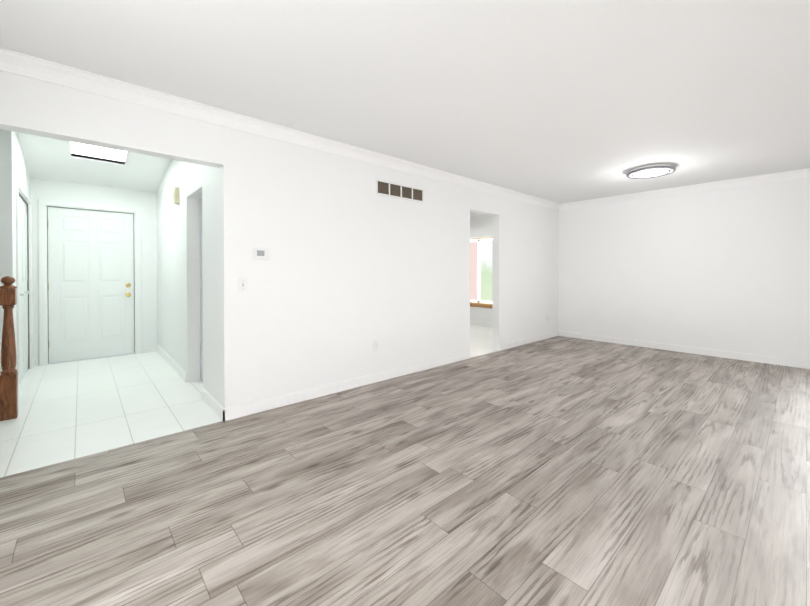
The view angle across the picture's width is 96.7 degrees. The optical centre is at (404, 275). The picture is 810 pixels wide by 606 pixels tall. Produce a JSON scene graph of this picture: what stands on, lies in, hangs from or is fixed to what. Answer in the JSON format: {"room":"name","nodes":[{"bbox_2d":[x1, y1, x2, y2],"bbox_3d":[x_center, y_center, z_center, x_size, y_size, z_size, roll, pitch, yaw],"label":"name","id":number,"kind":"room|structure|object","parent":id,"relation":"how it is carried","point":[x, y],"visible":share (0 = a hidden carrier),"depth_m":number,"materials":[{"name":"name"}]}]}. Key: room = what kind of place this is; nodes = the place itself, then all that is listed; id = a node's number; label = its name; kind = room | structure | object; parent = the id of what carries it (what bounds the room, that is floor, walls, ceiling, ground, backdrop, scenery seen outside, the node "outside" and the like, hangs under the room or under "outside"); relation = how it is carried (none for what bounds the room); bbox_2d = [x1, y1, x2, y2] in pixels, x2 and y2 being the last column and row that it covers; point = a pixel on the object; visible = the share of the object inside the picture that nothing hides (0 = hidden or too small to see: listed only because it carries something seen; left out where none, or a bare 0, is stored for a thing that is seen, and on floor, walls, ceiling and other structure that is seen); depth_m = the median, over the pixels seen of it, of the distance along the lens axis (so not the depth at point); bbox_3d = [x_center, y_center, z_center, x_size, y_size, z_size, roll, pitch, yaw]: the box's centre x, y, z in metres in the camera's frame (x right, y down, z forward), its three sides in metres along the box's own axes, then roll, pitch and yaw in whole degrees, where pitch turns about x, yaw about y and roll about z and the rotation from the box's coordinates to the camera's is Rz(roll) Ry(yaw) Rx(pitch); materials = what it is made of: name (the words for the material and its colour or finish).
{"room":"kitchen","nodes":[
{"label":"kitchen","id":0,"kind":"room"},
{"bbox_2d":[0,129,28,374],"bbox_3d":[-4.149,-0.598,3.817,0.120,3.500,1.450,0,1,-42],"label":"wall","id":1,"kind":"structure","parent":0,"point":[7,203],"depth_m":3.31,"materials":[{"name":"white paint"}]},
{"bbox_2d":[15,179,32,392],"bbox_3d":[-4.244,0.106,3.940,0.136,2.090,1.270,0,1,-42],"label":"door frame","id":2,"kind":"structure","parent":1,"relation":"attached to","point":[19,186],"depth_m":3.55,"materials":[{"name":"white wood"}]},
{"bbox_2d":[19,193,29,381],"bbox_3d":[-4.215,0.143,3.966,0.074,2.015,1.120,0,1,-42],"label":"bifold closet door","id":3,"kind":"structure","parent":1,"relation":"in","point":[24,284],"depth_m":4.08,"materials":[{"name":"white paint"}]},
{"bbox_2d":[17,132,170,192],"bbox_3d":[-3.517,-1.551,3.349,2.425,0.674,3.280,0,1,-42],"label":"ceiling","id":4,"kind":"structure","parent":0,"point":[51,159],"depth_m":4.45,"materials":[{"name":"paint"}]},
{"bbox_2d":[70,142,126,163],"bbox_3d":[-3.499,-1.549,4.125,0.530,0.369,0.510,0,1,-42],"label":"ceiling light","id":5,"kind":"object","parent":4,"relation":"attached to","point":[91,151],"visible":0.35,"depth_m":4.19,"materials":[{"name":"white plastic"}]},
{"bbox_2d":[30,177,157,365],"bbox_3d":[-4.240,-0.607,4.992,1.555,3.500,0.120,0,1,-42],"label":"wall","id":6,"kind":"structure","parent":0,"point":[147,203],"depth_m":5.09,"materials":[{"name":"white paint"}]},
{"bbox_2d":[38,199,141,365],"bbox_3d":[-4.281,0.088,4.949,1.052,2.111,0.138,0,1,-42],"label":"door frame","id":7,"kind":"structure","parent":6,"relation":"attached to","point":[44,205],"depth_m":4.67,"materials":[{"name":"white wood"}]},
{"bbox_2d":[48,207,133,362],"bbox_3d":[-4.260,0.122,4.925,0.893,2.018,0.119,0,1,-42],"label":"front door","id":8,"kind":"structure","parent":6,"relation":"in","point":[91,283],"depth_m":4.91,"materials":[{"name":"white paint"}]},
{"bbox_2d":[157,160,219,402],"bbox_3d":[-2.571,-0.601,4.207,0.120,3.500,3.280,0,1,-42],"label":"wall","id":9,"kind":"structure","parent":0,"point":[171,282],"depth_m":3.99,"materials":[{"name":"white paint"}]},
{"bbox_2d":[154,344,186,381],"bbox_3d":[-3.035,1.096,4.637,0.014,0.100,2.040,0,1,-42],"label":"baseboard","id":10,"kind":"structure","parent":9,"relation":"attached to","point":[182,373],"depth_m":4.48,"materials":[{"name":"white wood"}]},
{"bbox_2d":[173,187,179,203],"bbox_3d":[-2.653,-0.921,4.171,0.047,0.180,0.130,0,1,-42],"label":"door chime","id":11,"kind":"object","parent":9,"relation":"attached to","point":[176,198],"visible":1,"depth_m":4.13,"materials":[{"name":"beige plastic"}]},
{"bbox_2d":[186,185,202,381],"bbox_3d":[-2.073,0.153,3.659,0.122,2.000,0.690,0,1,-42],"label":"door frame","id":12,"kind":"structure","parent":9,"relation":"attached to","point":[193,278],"depth_m":3.90,"materials":[{"name":"white wood"}]},
{"bbox_2d":[200,198,202,378],"bbox_3d":[-1.964,0.149,4.145,0.682,1.978,0.103,0,1,-42],"label":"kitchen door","id":13,"kind":"structure","parent":9,"relation":"in","point":[201,338],"depth_m":3.94,"materials":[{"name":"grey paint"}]},
{"bbox_2d":[202,388,223,419],"bbox_3d":[-1.671,1.108,3.120,0.014,0.100,0.660,0,1,-42],"label":"baseboard","id":14,"kind":"structure","parent":9,"relation":"attached to","point":[207,398],"depth_m":3.09,"materials":[{"name":"white wood"}]},
{"bbox_2d":[0,324,498,477],"bbox_3d":[-0.923,1.187,5.702,7.240,0.100,3.520,0,1,-42],"label":"floor","id":15,"kind":"structure","parent":0,"point":[67,411],"depth_m":3.13,"materials":[{"name":"white tile"}]},
{"bbox_2d":[0,276,17,420],"bbox_3d":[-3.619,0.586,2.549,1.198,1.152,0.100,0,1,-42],"label":"post","id":16,"kind":"object","parent":15,"relation":"on","point":[8,377],"visible":1,"depth_m":2.89,"materials":[{"name":"brown wood"}]},
{"bbox_2d":[0,70,557,407],"bbox_3d":[0.180,-0.602,4.393,7.090,3.500,0.120,0,1,-42],"label":"wall","id":17,"kind":"structure","parent":0,"point":[348,272],"depth_m":3.45,"materials":[{"name":"white paint"}]},
{"bbox_2d":[238,278,247,291],"bbox_3d":[-1.326,0.079,2.953,0.070,0.115,0.020,0,1,-42],"label":"switch plate","id":18,"kind":"object","parent":17,"relation":"attached to","point":[243,284],"visible":1,"depth_m":2.96,"materials":[{"name":"white plastic"}]},
{"bbox_2d":[253,248,268,259],"bbox_3d":[-1.214,-0.182,3.046,0.136,0.096,0.027,0,1,-42],"label":"thermostat","id":19,"kind":"object","parent":17,"relation":"attached to","point":[260,253],"visible":1,"depth_m":3.04,"materials":[{"name":"white plastic"}]},
{"bbox_2d":[0,47,559,209],"bbox_3d":[0.093,-1.241,4.177,7.500,0.100,0.078,0,1,-42],"label":"crown molding","id":20,"kind":"structure","parent":17,"relation":"attached to","point":[21,64],"depth_m":2.75,"materials":[{"name":"white wood"}]},
{"bbox_2d":[222,351,470,421],"bbox_3d":[-0.273,1.101,3.910,3.149,0.100,0.014,0,1,-42],"label":"baseboard","id":21,"kind":"structure","parent":17,"relation":"attached to","point":[223,414],"depth_m":3.49,"materials":[{"name":"white wood"}]},
{"bbox_2d":[373,340,378,350],"bbox_3d":[-0.309,0.757,3.878,0.070,0.115,0.008,0,1,-42],"label":"electrical outlet","id":22,"kind":"object","parent":17,"relation":"attached to","point":[375,345],"visible":1,"depth_m":3.87,"materials":[{"name":"white plastic"}]},
{"bbox_2d":[376,179,423,202],"bbox_3d":[-0.044,-0.952,4.101,0.710,0.160,0.012,0,1,-42],"label":"air vent","id":23,"kind":"object","parent":17,"relation":"in","point":[392,189],"visible":1,"depth_m":4.08,"materials":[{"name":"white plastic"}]},
{"bbox_2d":[499,330,557,350],"bbox_3d":[2.129,1.084,6.068,1.890,0.100,0.014,0,1,-42],"label":"baseboard","id":24,"kind":"structure","parent":17,"relation":"attached to","point":[510,344],"depth_m":5.95,"materials":[{"name":"white wood"}]},
{"bbox_2d":[0,336,809,605],"bbox_3d":[1.778,1.214,2.322,7.740,0.100,5.120,0,1,-42],"label":"floor","id":25,"kind":"structure","parent":0,"point":[560,471],"depth_m":1.89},
{"bbox_2d":[0,0,809,203],"bbox_3d":[1.778,-1.336,2.301,7.740,0.120,5.120,0,1,-42],"label":"ceiling","id":26,"kind":"structure","parent":0,"point":[562,101],"depth_m":2.28,"materials":[{"name":"white paint"}]},
{"bbox_2d":[626,164,675,178],"bbox_3d":[2.987,-1.257,4.383,0.500,0.071,0.500,0,1,-42],"label":"flush ceiling light","id":27,"kind":"object","parent":26,"relation":"attached to","point":[650,171],"visible":1,"depth_m":4.29,"materials":[{"name":"white glass"}]},
{"bbox_2d":[470,212,485,216],"bbox_3d":[-0.418,-1.367,6.216,5.775,0.120,3.400,0,1,-42],"label":"ceiling","id":28,"kind":"structure","parent":0,"point":[473,214],"depth_m":7.84,"materials":[{"name":"white paint"}]},
{"bbox_2d":[470,177,809,360],"bbox_3d":[3.212,-0.149,6.415,0.120,2.560,6.030,0,1,-42],"label":"wall","id":29,"kind":"structure","parent":0,"point":[726,269],"depth_m":5.22,"materials":[{"name":"white paint"}]},
{"bbox_2d":[470,302,491,307],"bbox_3d":[1.732,0.669,7.935,0.120,0.100,1.980,0,1,-42],"label":"window sill","id":30,"kind":"structure","parent":29,"relation":"attached to","point":[481,305],"depth_m":7.96,"materials":[{"name":"brown wood"}]},
{"bbox_2d":[470,235,492,303],"bbox_3d":[1.775,-0.116,7.967,0.095,1.510,1.920,0,1,-42],"label":"window","id":31,"kind":"structure","parent":29,"relation":"in","point":[480,269],"depth_m":8.07,"materials":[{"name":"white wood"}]},
{"bbox_2d":[470,320,553,331],"bbox_3d":[1.685,1.068,8.025,0.014,0.100,3.250,0,1,-42],"label":"baseboard","id":32,"kind":"structure","parent":29,"relation":"attached to","point":[483,323],"depth_m":7.99,"materials":[{"name":"white wood"}]},
{"bbox_2d":[558,330,809,368],"bbox_3d":[4.512,1.094,4.878,0.014,0.100,4.970,0,1,-42],"label":"baseboard","id":33,"kind":"structure","parent":29,"relation":"attached to","point":[805,364],"depth_m":5.19,"materials":[{"name":"white wood"}]},
{"bbox_2d":[560,168,809,209],"bbox_3d":[4.495,-1.246,4.830,0.078,0.100,4.830,0,1,-42],"label":"crown molding","id":34,"kind":"structure","parent":29,"relation":"attached to","point":[801,173],"depth_m":5.15,"materials":[{"name":"white wood"}]}
]}

